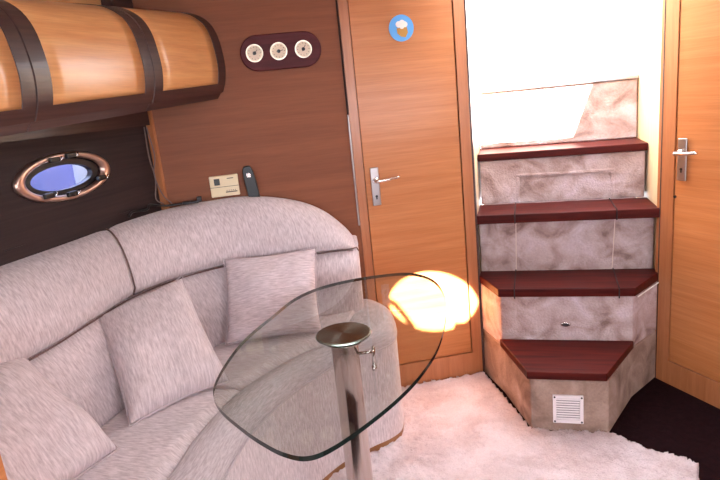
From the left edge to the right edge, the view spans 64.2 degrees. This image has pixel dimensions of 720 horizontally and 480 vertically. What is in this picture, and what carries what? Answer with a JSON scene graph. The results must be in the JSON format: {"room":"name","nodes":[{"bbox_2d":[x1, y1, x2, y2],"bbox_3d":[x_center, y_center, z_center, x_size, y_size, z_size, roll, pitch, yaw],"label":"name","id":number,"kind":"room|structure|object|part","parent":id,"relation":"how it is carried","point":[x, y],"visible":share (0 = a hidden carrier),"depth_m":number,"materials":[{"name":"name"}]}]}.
{"room":"ship interior","nodes":[
{"label":"ship interior","id":0,"kind":"room"},
{"bbox_2d":[0,126,161,265],"bbox_3d":[-1.482,0.557,0.575,0.052,1.840,4.320,-1,15,17],"label":"wall","id":1,"kind":"structure","parent":0,"point":[28,228],"depth_m":2.05,"materials":[{"name":"brown wood"}]},
{"bbox_2d":[0,9,35,136],"bbox_3d":[-1.133,-0.324,1.128,0.323,0.407,0.892,-1,15,17],"label":"locker","id":2,"kind":"object","parent":1,"relation":"attached to","point":[17,84],"visible":1,"depth_m":1.45,"materials":[{"name":"brown wood"}]},
{"bbox_3d":[-1.048,-0.369,1.137,0.161,0.331,0.717,-1,15,17],"label":"door panel","id":3,"kind":"part","parent":2,"relation":"part of","materials":[{"name":"brown wood"}]},
{"bbox_2d":[12,151,109,201],"bbox_3d":[-1.035,-0.222,2.003,0.078,0.164,0.432,-1,15,17],"label":"porthole","id":4,"kind":"object","parent":1,"relation":"attached to","point":[21,184],"visible":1,"depth_m":1.98,"materials":[{"name":"brown metal"}]},
{"bbox_2d":[41,0,100,4],"bbox_3d":[-1.578,-0.384,0.341,0.052,0.110,4.320,-1,15,17],"label":"trim","id":5,"kind":"structure","parent":1,"relation":"attached to","point":[96,2],"depth_m":2.09,"materials":[{"name":"brown wood"}]},
{"bbox_2d":[0,111,149,142],"bbox_3d":[-1.203,-0.230,1.384,0.035,0.067,2.180,-1,15,17],"label":"trim","id":6,"kind":"structure","parent":1,"relation":"attached to","point":[136,119],"depth_m":2.07,"materials":[{"name":"brown wood"}]},
{"bbox_2d":[0,0,153,131],"bbox_3d":[-0.961,-0.517,1.695,0.323,0.396,0.677,-1,15,17],"label":"locker","id":7,"kind":"object","parent":1,"relation":"attached to","point":[89,62],"visible":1,"depth_m":1.68,"materials":[{"name":"brown wood"}]},
{"bbox_2d":[101,0,133,8],"bbox_3d":[-0.947,-0.928,2.236,0.050,0.095,0.130,-1,15,17],"label":"trim","id":8,"kind":"structure","parent":1,"relation":"attached to","point":[118,3],"depth_m":2.21,"materials":[{"name":"brown wood"}]},
{"bbox_2d":[144,127,163,203],"bbox_3d":[-0.879,-0.311,2.428,0.019,0.332,0.035,4,17,34],"label":"cable","id":9,"kind":"object","parent":1,"relation":"attached to","point":[144,127],"visible":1,"depth_m":2.41,"materials":[{"name":"black plastic"}]},
{"bbox_2d":[105,5,225,110],"bbox_3d":[-0.820,-0.676,2.158,0.323,0.395,0.663,-1,15,17],"label":"locker","id":10,"kind":"object","parent":1,"relation":"attached to","point":[185,51],"visible":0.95,"depth_m":2.15,"materials":[{"name":"brown wood"}]},
{"bbox_3d":[-0.738,-0.720,2.160,0.161,0.317,0.474,-1,15,17],"label":"door panel","id":11,"kind":"part","parent":10,"relation":"part of","materials":[{"name":"brown wood"}]},
{"bbox_2d":[132,0,367,298],"bbox_3d":[-0.448,-0.113,2.618,0.892,1.950,0.040,-8,14,-9],"label":"wall","id":12,"kind":"structure","parent":0,"point":[290,126],"depth_m":2.50,"materials":[{"name":"brown wood"}]},
{"bbox_2d":[146,110,168,209],"bbox_3d":[-0.819,0.169,2.593,0.030,1.490,0.025,-1,15,17],"label":"trim","id":13,"kind":"structure","parent":12,"relation":"attached to","point":[159,175],"depth_m":2.46,"materials":[{"name":"brown wood"}]},
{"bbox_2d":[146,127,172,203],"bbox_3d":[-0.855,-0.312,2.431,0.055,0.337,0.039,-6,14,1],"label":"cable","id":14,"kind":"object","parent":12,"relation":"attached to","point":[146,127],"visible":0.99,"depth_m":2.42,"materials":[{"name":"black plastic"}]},
{"bbox_2d":[209,174,239,197],"bbox_3d":[-0.596,-0.239,2.528,0.124,0.092,0.021,-8,14,-9],"label":"controller","id":15,"kind":"object","parent":12,"relation":"attached to","point":[222,185],"visible":1,"depth_m":2.52,"materials":[{"name":"beige plastic"}]},
{"bbox_2d":[240,31,320,71],"bbox_3d":[-0.337,-0.805,2.450,0.346,0.148,0.018,-8,14,-9],"label":"plaque","id":16,"kind":"object","parent":12,"relation":"attached to","point":[292,60],"visible":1,"depth_m":2.44,"materials":[{"name":"brown wood"}]},
{"bbox_2d":[246,44,262,61],"bbox_3d":[-0.444,-0.786,2.417,0.072,0.072,0.014,-8,14,-9],"label":"gauge","id":17,"kind":"object","parent":16,"relation":"attached to","point":[254,53],"visible":1,"depth_m":2.41,"materials":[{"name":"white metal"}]},
{"bbox_2d":[270,42,286,59],"bbox_3d":[-0.345,-0.800,2.433,0.072,0.072,0.014,-8,14,-9],"label":"gauge","id":18,"kind":"object","parent":16,"relation":"attached to","point":[278,50],"visible":1,"depth_m":2.43,"materials":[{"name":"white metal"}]},
{"bbox_2d":[295,40,311,57],"bbox_3d":[-0.242,-0.815,2.449,0.072,0.072,0.014,-8,14,-9],"label":"gauge","id":19,"kind":"object","parent":16,"relation":"attached to","point":[303,49],"visible":1,"depth_m":2.45,"materials":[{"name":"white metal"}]},
{"bbox_2d":[335,0,348,114],"bbox_3d":[-0.083,-0.836,2.499,0.007,0.569,0.006,-8,14,-9],"label":"trim","id":20,"kind":"structure","parent":12,"relation":"attached to","point":[335,0],"depth_m":2.50,"materials":[{"name":"black"}]},
{"bbox_2d":[347,115,359,225],"bbox_3d":[-0.029,-0.314,2.628,0.008,0.510,0.008,-8,14,-9],"label":"trim","id":21,"kind":"structure","parent":12,"relation":"attached to","point":[347,115],"depth_m":2.62,"materials":[{"name":"grey metal"}]},
{"bbox_2d":[347,0,470,363],"bbox_3d":[0.260,-0.265,2.680,0.466,1.815,0.096,-8,14,-9],"label":"door","id":22,"kind":"structure","parent":12,"relation":"in","point":[406,92],"depth_m":2.68,"materials":[{"name":"brown wood"}]},
{"bbox_3d":[0.072,-0.247,2.661,0.040,0.178,0.008,-8,14,-9],"label":"handle plate","id":23,"kind":"part","parent":22,"relation":"part of","materials":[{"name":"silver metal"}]},
{"bbox_3d":[0.121,-0.277,2.630,0.119,0.027,0.056,-8,14,-9],"label":"lever","id":24,"kind":"part","parent":22,"relation":"part of","materials":[{"name":"silver metal"}]},
{"bbox_2d":[389,15,413,41],"bbox_3d":[0.182,-0.934,2.530,0.112,0.112,0.008,-8,14,-9],"label":"round sticker","id":25,"kind":"object","parent":22,"relation":"attached to","point":[401,28],"visible":1,"depth_m":2.53,"materials":[{"name":"blue"}]},
{"bbox_2d":[337,0,482,386],"bbox_3d":[0.264,-0.215,2.737,0.565,1.950,0.050,-8,14,-9],"label":"trim","id":26,"kind":"structure","parent":12,"relation":"attached to","point":[470,363],"depth_m":2.73,"materials":[{"name":"brown wood"}]},
{"bbox_2d":[466,0,482,271],"bbox_3d":[0.618,-0.333,3.063,0.034,1.950,0.548,-2,14,15],"label":"wall","id":27,"kind":"structure","parent":0,"point":[470,3],"depth_m":2.93,"materials":[{"name":"white paint"}]},
{"bbox_2d":[464,0,484,371],"bbox_3d":[0.552,-0.255,2.780,0.016,1.950,0.050,-2,14,16],"label":"trim","id":28,"kind":"structure","parent":27,"relation":"attached to","point":[465,2],"depth_m":2.75,"materials":[{"name":"brown wood"}]},
{"bbox_2d":[485,372,719,479],"bbox_3d":[0.273,1.199,1.229,5.500,0.060,5.000,-6,14,0],"label":"floor","id":29,"kind":"structure","parent":0,"point":[662,417],"depth_m":2.40,"materials":[{"name":"wood"}]},
{"bbox_2d":[0,454,7,479],"bbox_3d":[-0.965,0.816,1.032,0.647,1.020,0.400,-1,15,17],"label":"base cabinet","id":30,"kind":"object","parent":29,"relation":"on","point":[3,476],"visible":1,"depth_m":1.03,"materials":[{"name":"orange wood"}]},
{"bbox_2d":[0,196,403,479],"bbox_3d":[-0.554,0.491,2.047,0.915,1.077,1.860,2,16,27],"label":"curved sofa","id":31,"kind":"object","parent":29,"relation":"on","point":[281,390],"visible":0.72,"depth_m":2.06,"materials":[{"name":"fabric"}]},
{"bbox_2d":[0,358,120,479],"bbox_3d":[-0.893,0.503,1.442,0.309,0.336,0.427,-1,15,18],"label":"throw pillow","id":32,"kind":"object","parent":31,"relation":"on","point":[45,434],"visible":0.96,"depth_m":1.46,"materials":[{"name":"fabric"}]},
{"bbox_2d":[128,203,181,217],"bbox_3d":[-0.866,-0.133,2.385,0.072,0.027,0.269,4,17,34],"label":"cable","id":33,"kind":"object","parent":31,"relation":"on","point":[175,204],"visible":1,"depth_m":2.42,"materials":[{"name":"black plastic"}]},
{"bbox_2d":[73,388,239,479],"bbox_3d":[-0.668,0.662,1.645,0.382,0.144,0.830,-1,15,19],"label":"seat cushion","id":34,"kind":"object","parent":31,"relation":"on","point":[189,438],"depth_m":1.67,"materials":[{"name":"fabric"}]},
{"bbox_2d":[99,276,230,426],"bbox_3d":[-0.685,0.359,1.960,0.349,0.322,0.421,-15,16,-32],"label":"throw pillow","id":35,"kind":"object","parent":31,"relation":"on","point":[159,348],"visible":0.99,"depth_m":1.88,"materials":[{"name":"fabric"}]},
{"bbox_2d":[182,196,201,204],"bbox_3d":[-0.723,-0.170,2.468,0.082,0.026,0.024,-8,14,-9],"label":"remote control","id":36,"kind":"object","parent":31,"relation":"on","point":[199,199],"visible":1,"depth_m":2.46,"materials":[{"name":"black plastic"}]},
{"bbox_3d":[-0.718,0.414,2.134,0.636,0.417,1.897,5,18,37],"label":"backrest","id":37,"kind":"part","parent":31,"relation":"part of","materials":[{"name":"fabric"}]},
{"bbox_2d":[242,166,259,196],"bbox_3d":[-0.475,-0.220,2.543,0.065,0.219,0.028,-8,14,-9],"label":"handset","id":38,"kind":"object","parent":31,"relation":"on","point":[248,174],"visible":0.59,"depth_m":2.52,"materials":[{"name":"black plastic"}]},
{"bbox_2d":[223,247,322,345],"bbox_3d":[-0.357,0.224,2.329,0.390,0.309,0.242,-6,14,0],"label":"throw pillow","id":39,"kind":"object","parent":31,"relation":"on","point":[258,287],"visible":0.96,"depth_m":2.27,"materials":[{"name":"fabric"}]},
{"bbox_2d":[208,310,353,390],"bbox_3d":[-0.351,0.468,2.296,0.391,0.144,0.991,8,19,44],"label":"seat cushion","id":40,"kind":"object","parent":31,"relation":"on","point":[289,362],"depth_m":2.16,"materials":[{"name":"fabric"}]},
{"bbox_3d":[-0.137,0.764,2.015,0.259,0.413,1.702,-1,15,20],"label":"panel","id":41,"kind":"part","parent":31,"relation":"part of","materials":[{"name":"fabric"}]},
{"bbox_2d":[213,273,446,479],"bbox_3d":[-0.016,0.649,1.838,0.608,0.768,1.196,-1,15,18],"label":"pedestal table","id":42,"kind":"object","parent":29,"relation":"on","point":[344,338],"visible":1,"depth_m":1.75,"materials":[{"name":"clear glass"}]},
{"bbox_2d":[329,371,698,479],"bbox_3d":[0.485,0.927,2.053,1.373,0.026,1.882,1,15,24],"label":"shag rug","id":43,"kind":"object","parent":29,"relation":"on","point":[463,427],"visible":0.91,"depth_m":2.33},
{"bbox_2d":[477,74,659,432],"bbox_3d":[0.981,-0.021,2.758,0.808,1.424,1.136,-2,14,15],"label":"stairs","id":44,"kind":"structure","parent":29,"relation":"on","point":[568,352],"depth_m":2.76,"materials":[{"name":"stone"}]},
{"bbox_2d":[514,269,515,298],"bbox_3d":[0.744,0.208,2.750,0.006,0.051,0.284,-1,15,17],"label":"cord","id":45,"kind":"object","parent":44,"relation":"attached to","point":[515,269],"visible":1,"depth_m":2.68,"materials":[{"name":"black plastic"}]},
{"bbox_3d":[1.032,-0.272,2.898,0.465,0.150,0.008,-2,14,15],"label":"access panel","id":46,"kind":"part","parent":44,"relation":"part of","materials":[{"name":"stone"}]},
{"bbox_2d":[560,322,570,326],"bbox_3d":[0.938,0.385,2.618,0.044,0.022,0.007,-2,14,15],"label":"step light","id":47,"kind":"object","parent":44,"relation":"attached to","point":[562,324],"depth_m":2.62,"materials":[{"name":"silver plastic"}]},
{"bbox_2d":[553,394,583,423],"bbox_3d":[0.866,0.704,2.389,0.120,0.128,0.011,-2,14,15],"label":"vent grille","id":48,"kind":"object","parent":44,"relation":"attached to","point":[567,408],"depth_m":2.39,"materials":[{"name":"white plastic"}]},
{"bbox_2d":[609,198,617,219],"bbox_3d":[1.208,-0.151,2.742,0.006,0.051,0.271,-2,15,17],"label":"cord","id":49,"kind":"object","parent":44,"relation":"attached to","point":[609,198],"visible":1,"depth_m":2.62,"materials":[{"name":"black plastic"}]},
{"bbox_2d":[612,268,619,297],"bbox_3d":[1.173,0.194,2.631,0.006,0.051,0.284,-1,15,19],"label":"cord","id":50,"kind":"object","parent":44,"relation":"attached to","point":[612,268],"visible":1,"depth_m":2.56,"materials":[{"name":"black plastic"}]},
{"bbox_2d":[636,0,661,268],"bbox_3d":[1.425,-0.357,2.829,0.034,1.950,0.570,-2,14,15],"label":"wall","id":51,"kind":"structure","parent":0,"point":[649,12],"depth_m":2.70,"materials":[{"name":"white paint"}]},
{"bbox_2d":[655,0,665,377],"bbox_3d":[1.338,-0.281,2.562,0.004,1.950,0.050,-2,14,15],"label":"trim","id":52,"kind":"structure","parent":51,"relation":"attached to","point":[665,0],"depth_m":2.54,"materials":[{"name":"brown wood"}]},
{"bbox_2d":[654,0,719,408],"bbox_3d":[1.593,-0.159,1.964,0.050,1.950,1.320,-11,15,-20],"label":"trim","id":53,"kind":"structure","parent":51,"relation":"attached to","point":[706,389],"depth_m":2.53,"materials":[{"name":"brown wood"}]},
{"bbox_2d":[669,0,719,381],"bbox_3d":[1.467,-0.248,2.136,0.096,1.825,0.712,-11,15,-20],"label":"door","id":54,"kind":"structure","parent":51,"relation":"in","point":[695,296],"depth_m":2.39,"materials":[{"name":"brown wood"}]},
{"bbox_3d":[1.359,-0.339,2.421,0.008,0.180,0.042,-11,15,-20],"label":"handle plate","id":55,"kind":"part","parent":54,"relation":"part of","materials":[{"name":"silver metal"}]},
{"bbox_3d":[1.342,-0.354,2.360,0.056,0.028,0.119,-11,15,-20],"label":"lever","id":56,"kind":"part","parent":54,"relation":"part of","materials":[{"name":"silver metal"}]},
{"label":"outside","id":57,"kind":"structure","parent":0,"visible":0},
{"bbox_2d":[72,165,86,183],"bbox_3d":[-1.234,-0.279,2.760,0.240,0.778,0.240,-1,15,17],"label":"fender","id":58,"kind":"object","parent":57,"point":[80,172],"visible":0.02,"depth_m":2.65,"materials":[{"name":"white"}]},
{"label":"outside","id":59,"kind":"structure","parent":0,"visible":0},
{"bbox_2d":[30,158,75,190],"bbox_3d":[-1.256,-0.552,4.406,0.053,1.700,6.500,-1,15,17],"label":"wall","id":60,"kind":"structure","parent":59,"point":[59,177],"depth_m":3.08,"materials":[{"name":"blue"}]}
]}

